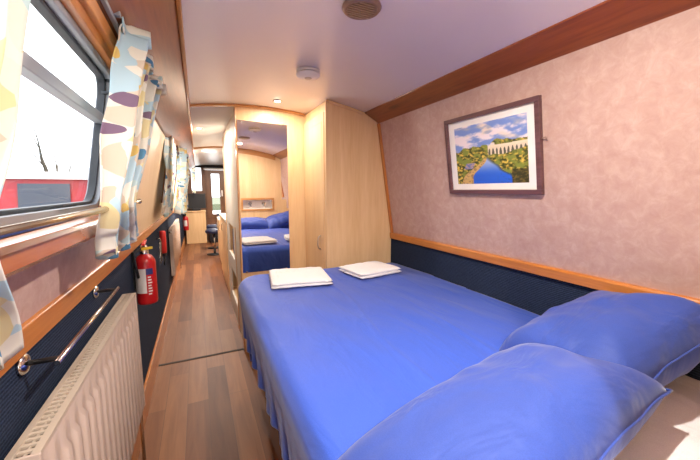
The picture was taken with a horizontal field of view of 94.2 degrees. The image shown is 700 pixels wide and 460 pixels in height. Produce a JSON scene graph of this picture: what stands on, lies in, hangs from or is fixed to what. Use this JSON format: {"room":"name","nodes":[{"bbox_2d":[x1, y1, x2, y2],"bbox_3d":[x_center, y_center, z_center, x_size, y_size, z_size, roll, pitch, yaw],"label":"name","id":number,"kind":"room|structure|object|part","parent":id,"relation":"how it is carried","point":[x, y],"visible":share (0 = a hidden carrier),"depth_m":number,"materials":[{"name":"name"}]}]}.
{"room":"ship interior","nodes":[
{"label":"ship interior","id":0,"kind":"room"},
{"bbox_2d":[6,120,177,323],"bbox_3d":[-1.998,-0.539,3.497,0.195,0.905,11.300,-3,8,-25],"label":"wall","id":1,"kind":"structure","parent":0,"point":[32,288],"depth_m":0.96,"materials":[{"name":"beige paint"}]},
{"bbox_2d":[0,215,98,277],"bbox_3d":[-0.549,0.046,0.476,0.091,0.062,1.210,-3,8,-25],"label":"trim","id":2,"kind":"structure","parent":1,"relation":"attached to","point":[18,253],"depth_m":0.59,"materials":[{"name":"brown wood"}]},
{"bbox_2d":[0,0,112,226],"bbox_3d":[-0.638,-0.252,0.653,0.148,0.590,1.280,-3,8,-25],"label":"window","id":3,"kind":"structure","parent":1,"relation":"in","point":[69,19],"depth_m":0.83,"materials":[{"name":"grey metal"}]},
{"bbox_2d":[0,199,141,239],"bbox_3d":[-0.569,-0.028,0.620,0.103,0.025,1.502,-3,8,-25],"label":"curtain rod","id":4,"kind":"object","parent":3,"relation":"attached to","point":[8,231],"visible":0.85,"depth_m":0.48,"materials":[{"name":"gold metal"}]},
{"bbox_2d":[0,208,173,377],"bbox_3d":[-2.010,-0.116,3.488,0.020,0.061,11.200,-3,8,-25],"label":"trim","id":5,"kind":"structure","parent":1,"relation":"attached to","point":[37,326],"depth_m":0.89,"materials":[{"name":"brown wood"}]},
{"bbox_2d":[79,0,116,53],"bbox_3d":[-0.515,-0.516,0.528,0.035,0.035,1.500,-3,8,-25],"label":"trim","id":6,"kind":"structure","parent":1,"relation":"attached to","point":[91,7],"depth_m":0.86,"materials":[{"name":"brown wood"}]},
{"bbox_2d":[100,0,120,33],"bbox_3d":[-0.479,-0.543,0.497,0.055,0.052,1.820,-3,8,-25],"label":"track","id":7,"kind":"object","parent":1,"relation":"attached to","point":[105,3],"visible":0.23,"depth_m":0.90,"materials":[{"name":"metal"}]},
{"bbox_2d":[0,0,30,369],"bbox_3d":[-0.404,-0.149,0.308,0.097,0.735,0.433,-3,8,-25],"label":"curtain","id":8,"kind":"object","parent":7,"relation":"hanging from","point":[14,14],"visible":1,"depth_m":0.43,"materials":[{"name":"multicoloured fabric"}]},
{"bbox_2d":[95,17,166,259],"bbox_3d":[-0.774,-0.304,1.181,0.173,0.700,0.868,-3,8,-25],"label":"curtain","id":9,"kind":"object","parent":7,"relation":"hanging from","point":[127,125],"visible":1,"depth_m":0.91,"materials":[{"name":"multicoloured fabric"}]},
{"bbox_2d":[96,0,193,169],"bbox_3d":[-1.828,-0.971,3.468,0.240,0.149,11.200,-3,8,-25],"label":"trim","id":10,"kind":"structure","parent":1,"relation":"attached to","point":[157,17],"depth_m":1.33,"materials":[{"name":"brown wood"}]},
{"bbox_2d":[161,154,176,202],"bbox_3d":[-2.190,-0.657,3.948,0.148,0.590,1.810,-3,8,-25],"label":"window","id":11,"kind":"structure","parent":1,"relation":"in","point":[163,188],"depth_m":3.17,"materials":[{"name":"clear glass"}]},
{"bbox_2d":[162,136,176,216],"bbox_3d":[-1.752,-0.527,3.157,0.113,0.740,1.086,-3,8,-25],"label":"curtain","id":12,"kind":"object","parent":1,"relation":"hanging from","point":[169,149],"visible":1,"depth_m":2.87,"materials":[{"name":"multicoloured fabric"}]},
{"bbox_2d":[174,146,188,214],"bbox_3d":[-2.183,-0.641,4.240,0.175,0.800,1.505,-3,8,-25],"label":"curtain","id":13,"kind":"object","parent":1,"relation":"hanging from","point":[181,207],"visible":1,"depth_m":3.82,"materials":[{"name":"multicoloured fabric"}]},
{"bbox_2d":[191,168,195,192],"bbox_3d":[-3.829,-1.210,7.966,0.103,0.620,0.661,-3,8,-25],"label":"curtain","id":14,"kind":"object","parent":1,"relation":"hanging from","point":[192,169],"visible":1,"depth_m":7.77,"materials":[{"name":"white fabric"}]},
{"bbox_2d":[0,212,184,459],"bbox_3d":[-2.068,0.423,3.583,0.060,1.025,11.300,-3,8,-25],"label":"wall","id":15,"kind":"structure","parent":0,"point":[22,397],"depth_m":0.97,"materials":[{"name":"blue carpet"}]},
{"bbox_2d":[15,286,119,376],"bbox_3d":[-0.786,0.255,0.957,0.073,0.048,0.600,-3,8,-25],"label":"towel rail","id":16,"kind":"object","parent":15,"relation":"attached to","point":[22,366],"visible":0.95,"depth_m":0.74,"materials":[{"name":"silver metal"}]},
{"bbox_3d":[-0.668,0.285,0.710,0.060,0.012,0.012,-3,8,-25],"label":"arm","id":17,"kind":"part","parent":16,"relation":"part of","materials":[{"name":"black plastic"}]},
{"bbox_3d":[-0.901,0.225,1.205,0.060,0.012,0.012,-3,8,-25],"label":"arm","id":18,"kind":"part","parent":16,"relation":"part of","materials":[{"name":"black plastic"}]},
{"bbox_2d":[4,293,145,459],"bbox_3d":[-0.825,0.796,1.114,0.078,0.887,1.114,-3,8,-25],"label":"radiator","id":19,"kind":"object","parent":15,"relation":"attached to","point":[95,411],"visible":1,"depth_m":0.96,"materials":[{"name":"white metal"}]},
{"bbox_3d":[-0.597,0.700,0.627,0.054,0.577,0.006,-3,8,-25],"label":"panel","id":20,"kind":"part","parent":19,"relation":"part of","materials":[{"name":"white metal"}]},
{"bbox_3d":[-0.837,0.651,1.087,0.008,0.581,1.040,-3,8,-25],"label":"panel","id":21,"kind":"part","parent":19,"relation":"part of","materials":[{"name":"white metal"}]},
{"bbox_3d":[-1.038,0.585,1.564,0.054,0.577,0.006,-3,8,-25],"label":"panel","id":22,"kind":"part","parent":19,"relation":"part of","materials":[{"name":"white metal"}]},
{"bbox_2d":[131,239,157,304],"bbox_3d":[-1.210,0.248,1.919,0.117,0.369,0.139,-3,8,-25],"label":"fire extinguisher","id":23,"kind":"object","parent":15,"relation":"attached to","point":[144,264],"visible":0.98,"depth_m":1.88,"materials":[{"name":"red metal"}]},
{"bbox_3d":[-1.205,0.295,1.867,0.066,0.144,0.011,1,7,4],"label":"label panel","id":24,"kind":"part","parent":23,"relation":"part of","materials":[{"name":"paper"}]},
{"bbox_2d":[131,236,185,459],"bbox_3d":[-2.013,0.848,3.605,0.015,0.175,11.200,-3,8,-25],"label":"baseboard","id":25,"kind":"structure","parent":15,"relation":"attached to","point":[149,383],"depth_m":2.44,"materials":[{"name":"brown wood"}]},
{"bbox_2d":[156,231,166,264],"bbox_3d":[-1.776,0.183,3.070,0.064,0.333,0.275,-3,8,-25],"label":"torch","id":26,"kind":"object","parent":15,"relation":"attached to","point":[162,234],"visible":1,"depth_m":3.14,"materials":[{"name":"red plastic"}]},
{"bbox_2d":[168,219,180,275],"bbox_3d":[-2.607,0.336,4.878,0.058,0.882,1.774,-3,8,-25],"label":"radiator","id":27,"kind":"object","parent":15,"relation":"attached to","point":[174,230],"visible":1,"depth_m":4.32,"materials":[{"name":"white metal"}]},
{"bbox_3d":[-2.244,0.286,4.094,0.041,0.592,0.006,-3,8,-25],"label":"panel","id":28,"kind":"part","parent":27,"relation":"part of","materials":[{"name":"white metal"}]},
{"bbox_2d":[169,219,178,228],"bbox_3d":[-2.605,-0.097,4.823,0.039,0.010,1.700,-3,8,-25],"label":"grille","id":29,"kind":"object","parent":27,"relation":"attached to","point":[176,221],"depth_m":4.75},
{"bbox_3d":[-2.587,0.197,4.867,0.017,0.600,1.700,-3,8,-25],"label":"panel","id":30,"kind":"part","parent":27,"relation":"part of","materials":[{"name":"white metal"}]},
{"bbox_2d":[182,214,188,229],"bbox_3d":[-3.899,-0.188,7.708,0.129,0.390,0.121,2,7,14],"label":"fire extinguisher","id":31,"kind":"object","parent":15,"relation":"attached to","point":[185,220],"visible":0.96,"depth_m":7.67,"materials":[{"name":"red metal"}]},
{"bbox_2d":[183,168,223,241],"bbox_3d":[-3.594,-0.775,8.916,1.900,2.100,0.050,-3,8,-25],"label":"wall","id":32,"kind":"structure","parent":0,"point":[189,191],"depth_m":8.67,"materials":[{"name":"brown wood"}]},
{"bbox_2d":[176,0,194,166],"bbox_3d":[-1.713,-1.031,3.515,0.016,0.021,11.200,-3,8,-25],"label":"trim","id":33,"kind":"structure","parent":32,"relation":"attached to","point":[178,2],"depth_m":1.42,"materials":[{"name":"brown wood"}]},
{"bbox_2d":[194,165,223,167],"bbox_3d":[-3.583,-1.694,8.709,1.600,0.065,0.110,-3,8,-25],"label":"trim","id":34,"kind":"structure","parent":32,"relation":"attached to","point":[200,166],"depth_m":8.59,"materials":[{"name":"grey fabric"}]},
{"bbox_2d":[203,168,225,217],"bbox_3d":[-3.609,-0.998,8.826,0.620,1.325,0.070,-3,8,-25],"label":"door","id":35,"kind":"structure","parent":32,"relation":"in","point":[208,171],"depth_m":8.78,"materials":[{"name":"brown wood"}]},
{"bbox_3d":[-3.643,-1.562,8.758,0.200,0.100,0.040,-3,8,-25],"label":"rail","id":36,"kind":"part","parent":35,"relation":"part of","materials":[{"name":"brown wood"}]},
{"bbox_2d":[138,240,282,459],"bbox_3d":[-1.234,0.909,4.035,1.900,0.050,11.300,-3,8,-25],"label":"floor","id":37,"kind":"structure","parent":0,"point":[211,407],"depth_m":2.27,"materials":[{"name":"brown wood"}]},
{"bbox_2d":[185,210,206,243],"bbox_3d":[-4.032,-0.092,8.528,0.490,0.840,0.410,-3,8,-25],"label":"base cabinet","id":38,"kind":"object","parent":37,"relation":"on","point":[196,233],"visible":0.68,"depth_m":8.37,"materials":[{"name":"brown wood"}]},
{"bbox_2d":[187,193,205,210],"bbox_3d":[-4.017,-0.725,8.418,0.510,0.438,0.140,-3,8,-25],"label":"television","id":39,"kind":"object","parent":38,"relation":"on","point":[197,201],"visible":0.78,"depth_m":8.41,"materials":[{"name":"black plastic"}]},
{"bbox_2d":[159,348,243,365],"bbox_3d":[-1.211,1.048,2.687,0.645,0.004,0.025,-3,8,-25],"label":"trim","id":40,"kind":"structure","parent":37,"relation":"on","point":[241,348],"depth_m":2.67,"materials":[{"name":"brown wood"}]},
{"bbox_2d":[205,216,218,255],"bbox_3d":[-2.897,0.114,6.935,0.346,0.820,0.340,-3,8,-25],"label":"stool","id":41,"kind":"object","parent":37,"relation":"on","point":[213,231],"visible":0.77,"depth_m":6.87,"materials":[{"name":"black metal"}]},
{"bbox_3d":[-2.900,0.017,6.922,0.340,0.095,0.340,-3,8,-25],"label":"seat","id":42,"kind":"part","parent":41,"relation":"part of","materials":[{"name":"blue leather"}]},
{"bbox_3d":[-2.900,0.283,6.955,0.050,0.440,0.050,-3,8,-25],"label":"post","id":43,"kind":"part","parent":41,"relation":"part of","materials":[{"name":"silver metal"}]},
{"bbox_2d":[206,213,218,248],"bbox_3d":[-3.221,0.018,7.716,0.346,0.820,0.340,-3,8,-25],"label":"stool","id":44,"kind":"object","parent":37,"relation":"on","point":[211,225],"visible":0.35,"depth_m":7.60,"materials":[{"name":"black leather"}]},
{"bbox_3d":[-3.224,-0.079,7.703,0.340,0.095,0.340,-3,8,-25],"label":"seat","id":45,"kind":"part","parent":44,"relation":"part of","materials":[{"name":"blue leather"}]},
{"bbox_2d":[209,224,217,242],"bbox_3d":[-3.501,0.082,8.749,0.560,0.440,0.480,-3,8,-25],"label":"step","id":46,"kind":"structure","parent":37,"relation":"on","point":[210,235],"depth_m":8.51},
{"bbox_2d":[216,217,221,262],"bbox_3d":[-2.127,0.211,6.059,0.586,0.840,1.360,-3,8,-25],"label":"base cabinet","id":47,"kind":"object","parent":37,"relation":"on","point":[218,218],"visible":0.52,"depth_m":6.12,"materials":[{"name":"brown wood"}]},
{"bbox_3d":[-2.510,0.163,6.248,0.016,0.690,0.663,-3,8,-25],"label":"door","id":48,"kind":"part","parent":47,"relation":"part of","materials":[{"name":"brown wood"}]},
{"bbox_2d":[218,213,236,290],"bbox_3d":[-1.563,0.284,4.815,0.616,1.000,1.290,-3,8,-25],"label":"base cabinet","id":49,"kind":"object","parent":37,"relation":"on","point":[223,233],"visible":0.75,"depth_m":4.43,"materials":[{"name":"brown wood"}]},
{"bbox_3d":[-1.952,0.238,4.982,0.016,0.850,0.628,-3,8,-25],"label":"door","id":50,"kind":"part","parent":49,"relation":"part of","materials":[{"name":"brown wood"}]},
{"bbox_2d":[219,213,225,221],"bbox_3d":[-1.556,-0.198,4.759,0.600,0.030,1.290,-3,8,-25],"label":"countertop","id":51,"kind":"structure","parent":49,"relation":"on","point":[223,215],"depth_m":4.75,"materials":[{"name":"white wood"}]},
{"bbox_3d":[-1.681,0.309,4.407,0.016,0.850,0.628,-3,8,-25],"label":"door","id":52,"kind":"part","parent":49,"relation":"part of","materials":[{"name":"brown wood"}]},
{"bbox_2d":[304,99,390,268],"bbox_3d":[-0.042,0.034,2.748,0.595,2.002,0.526,-3,8,-25],"label":"wardrobe","id":53,"kind":"object","parent":37,"relation":"on","point":[347,219],"visible":0.62,"depth_m":2.47,"materials":[{"name":"brown wood"}]},
{"bbox_3d":[-0.292,0.034,2.647,0.002,1.706,0.400,-3,8,-25],"label":"moulding","id":54,"kind":"part","parent":53,"relation":"part of","materials":[{"name":"brown wood"}]},
{"bbox_3d":[-0.284,0.034,2.649,0.016,1.825,0.473,-3,8,-25],"label":"door","id":55,"kind":"part","parent":53,"relation":"part of","materials":[{"name":"brown wood"}]},
{"bbox_2d":[613,375,699,459],"bbox_3d":[0.288,0.807,1.439,1.168,0.786,2.155,-3,8,-25],"label":"bed","id":56,"kind":"object","parent":37,"relation":"on","point":[672,432],"visible":0.03,"depth_m":0.81,"materials":[{"name":"white fabric"}]},
{"bbox_2d":[238,262,539,459],"bbox_3d":[0.162,0.652,1.652,1.214,0.595,1.751,-3,8,-25],"label":"duvet","id":57,"kind":"object","parent":56,"relation":"on","point":[332,362],"visible":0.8,"depth_m":1.22,"materials":[{"name":"blue fabric"}]},
{"bbox_2d":[269,267,332,288],"bbox_3d":[-0.319,0.291,2.032,0.357,0.051,0.364,-2,7,-16],"label":"folded towel","id":58,"kind":"object","parent":57,"relation":"on","point":[306,276],"visible":1,"depth_m":1.93,"materials":[{"name":"white fabric"}]},
{"bbox_2d":[338,261,401,278],"bbox_3d":[0.134,0.265,2.209,0.339,0.055,0.283,-5,8,-34],"label":"folded towel","id":59,"kind":"object","parent":57,"relation":"on","point":[369,269],"visible":1,"depth_m":2.14,"materials":[{"name":"white fabric"}]},
{"bbox_2d":[337,343,672,459],"bbox_3d":[0.358,0.442,0.725,0.806,0.236,0.360,-5,8,-34],"label":"pillow","id":60,"kind":"object","parent":56,"relation":"on","point":[526,401],"visible":1,"depth_m":0.65,"materials":[{"name":"blue fabric"}]},
{"bbox_2d":[499,290,699,386],"bbox_3d":[0.814,0.354,1.042,0.540,0.316,0.415,-3,8,-21],"label":"pillow","id":61,"kind":"object","parent":56,"relation":"on","point":[657,336],"visible":0.64,"depth_m":0.92,"materials":[{"name":"blue fabric"}]},
{"bbox_2d":[222,111,243,341],"bbox_3d":[-1.148,-0.056,3.381,0.154,2.025,1.505,-3,8,-25],"label":"wall","id":62,"kind":"structure","parent":0,"point":[228,139],"depth_m":3.28,"materials":[{"name":"brown wood"}]},
{"bbox_3d":[-1.517,-0.122,4.020,0.030,2.000,0.030,-3,8,-25],"label":"post","id":63,"kind":"part","parent":62,"relation":"part of","materials":[{"name":"brown wood"}]},
{"bbox_2d":[231,249,237,300],"bbox_3d":[-1.204,0.335,3.578,0.129,0.840,0.820,-3,8,-25],"label":"shelf","id":64,"kind":"object","parent":62,"relation":"attached to","point":[233,255],"depth_m":3.63,"materials":[{"name":"brown wood"}]},
{"bbox_3d":[-1.098,0.477,3.162,0.005,1.020,0.030,-3,8,-25],"label":"edge post","id":65,"kind":"part","parent":62,"relation":"part of","materials":[{"name":"brown wood"}]},
{"bbox_2d":[234,107,244,351],"bbox_3d":[-0.900,0.044,2.652,0.006,2.005,0.042,-3,8,-25],"label":"trim","id":66,"kind":"structure","parent":62,"relation":"attached to","point":[234,107],"depth_m":2.60,"materials":[{"name":"brown wood"}]},
{"bbox_2d":[235,107,305,351],"bbox_3d":[-0.400,0.002,2.887,1.100,2.030,0.030,-3,8,-25],"label":"wall","id":67,"kind":"structure","parent":0,"point":[295,123],"depth_m":2.77,"materials":[{"name":"brown wood"}]},
{"bbox_2d":[190,103,304,115],"bbox_3d":[-0.778,-0.950,2.552,0.873,0.061,0.026,-3,8,-25],"label":"trim","id":68,"kind":"structure","parent":67,"relation":"attached to","point":[210,104],"depth_m":2.52,"materials":[{"name":"brown wood"}]},
{"bbox_2d":[237,120,289,272],"bbox_3d":[-0.703,-0.261,2.688,0.394,1.230,0.010,-3,8,-25],"label":"mirror","id":69,"kind":"object","parent":67,"relation":"attached to","point":[262,147],"visible":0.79,"depth_m":2.68,"materials":[{"name":"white mirror"}]},
{"bbox_2d":[181,0,605,165],"bbox_3d":[-1.234,-1.080,3.790,1.660,0.183,11.300,-3,8,-25],"label":"ceiling","id":70,"kind":"structure","parent":0,"point":[248,52],"depth_m":1.45,"materials":[{"name":"white paint"}]},
{"bbox_2d":[194,146,222,148],"bbox_3d":[-1.710,-1.212,5.050,1.330,0.151,0.026,-3,8,-25],"label":"trim","id":71,"kind":"structure","parent":70,"relation":"attached to","point":[206,146],"depth_m":4.85,"materials":[{"name":"brown wood"}]},
{"bbox_2d":[296,66,319,80],"bbox_3d":[-0.233,-0.863,1.805,0.132,0.043,0.132,-3,8,-25],"label":"smoke detector","id":72,"kind":"object","parent":70,"relation":"attached to","point":[308,73],"visible":1,"depth_m":1.77,"materials":[{"name":"white plastic"}]},
{"bbox_2d":[342,0,381,19],"bbox_3d":[0.042,-0.798,1.173,0.144,0.018,0.144,-3,8,-25],"label":"ceiling vent","id":73,"kind":"object","parent":70,"relation":"in","point":[353,9],"visible":1,"depth_m":1.16,"materials":[{"name":"brown metal"}]},
{"bbox_2d":[377,6,699,298],"bbox_3d":[0.994,-0.242,1.083,0.195,0.905,4.360,-3,8,-25],"label":"wall","id":74,"kind":"structure","parent":0,"point":[620,202],"depth_m":1.21,"materials":[{"name":"pink paint"}]},
{"bbox_2d":[377,123,392,232],"bbox_3d":[0.278,-0.394,2.544,0.148,0.840,0.030,-3,8,-25],"label":"trim","id":75,"kind":"structure","parent":74,"relation":"attached to","point":[378,124],"depth_m":2.53,"materials":[{"name":"brown wood"}]},
{"bbox_2d":[444,95,547,194],"bbox_3d":[0.690,-0.382,1.607,0.086,0.408,0.590,-3,8,-25],"label":"picture","id":76,"kind":"object","parent":74,"relation":"attached to","point":[499,149],"visible":1,"depth_m":1.56,"materials":[{"name":"multicoloured paper"}]},
{"bbox_2d":[454,112,528,183],"bbox_3d":[0.686,-0.383,1.617,0.048,0.298,0.437,-3,8,-25],"label":"print","id":77,"kind":"object","parent":76,"relation":"attached to","point":[493,149],"depth_m":1.58},
{"bbox_2d":[365,0,699,122],"bbox_3d":[0.651,-0.737,1.455,0.158,0.101,2.228,-3,8,-25],"label":"trim","id":78,"kind":"structure","parent":74,"relation":"attached to","point":[608,19],"depth_m":1.22,"materials":[{"name":"brown wood"}]},
{"bbox_2d":[391,238,699,380],"bbox_3d":[-0.407,0.328,4.353,0.054,1.025,11.300,-3,8,-25],"label":"wall","id":79,"kind":"structure","parent":0,"point":[534,293],"depth_m":1.74,"materials":[{"name":"fabric"}]},
{"bbox_2d":[390,232,699,303],"bbox_3d":[0.803,0.165,1.637,0.026,0.048,2.228,-3,8,-25],"label":"trim","id":80,"kind":"structure","parent":79,"relation":"attached to","point":[598,283],"depth_m":1.47,"materials":[{"name":"brown wood"}]},
{"label":"outside","id":81,"kind":"structure","parent":0,"visible":0},
{"bbox_2d":[212,197,220,210],"bbox_3d":[-10.583,-1.109,22.684,120.000,0.600,90.000,-3,8,-25],"label":"bank","id":82,"kind":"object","parent":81,"point":[215,200],"depth_m":33.24,"materials":[{"name":"green plant"}]},
{"bbox_2d":[18,97,92,171],"bbox_3d":[-15.253,-3.695,16.933,3.687,6.202,3.900,-3,8,-25],"label":"bare tree","id":83,"kind":"object","parent":82,"relation":"on","point":[42,162],"visible":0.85,"depth_m":16.42,"materials":[{"name":"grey plant"}]},
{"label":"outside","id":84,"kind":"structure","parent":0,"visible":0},
{"bbox_3d":[-36.099,1.021,5.374,59.000,0.200,80.000,-3,8,-25],"label":"canal water","id":85,"kind":"object","parent":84,"visible":0},
{"bbox_2d":[0,171,87,208],"bbox_3d":[-8.092,-0.058,5.303,9.000,1.840,2.100,-4,8,-27],"label":"narrowboat","id":86,"kind":"object","parent":85,"relation":"on","point":[20,188],"visible":0.23,"depth_m":5.70,"materials":[{"name":"red paint"}]}
]}

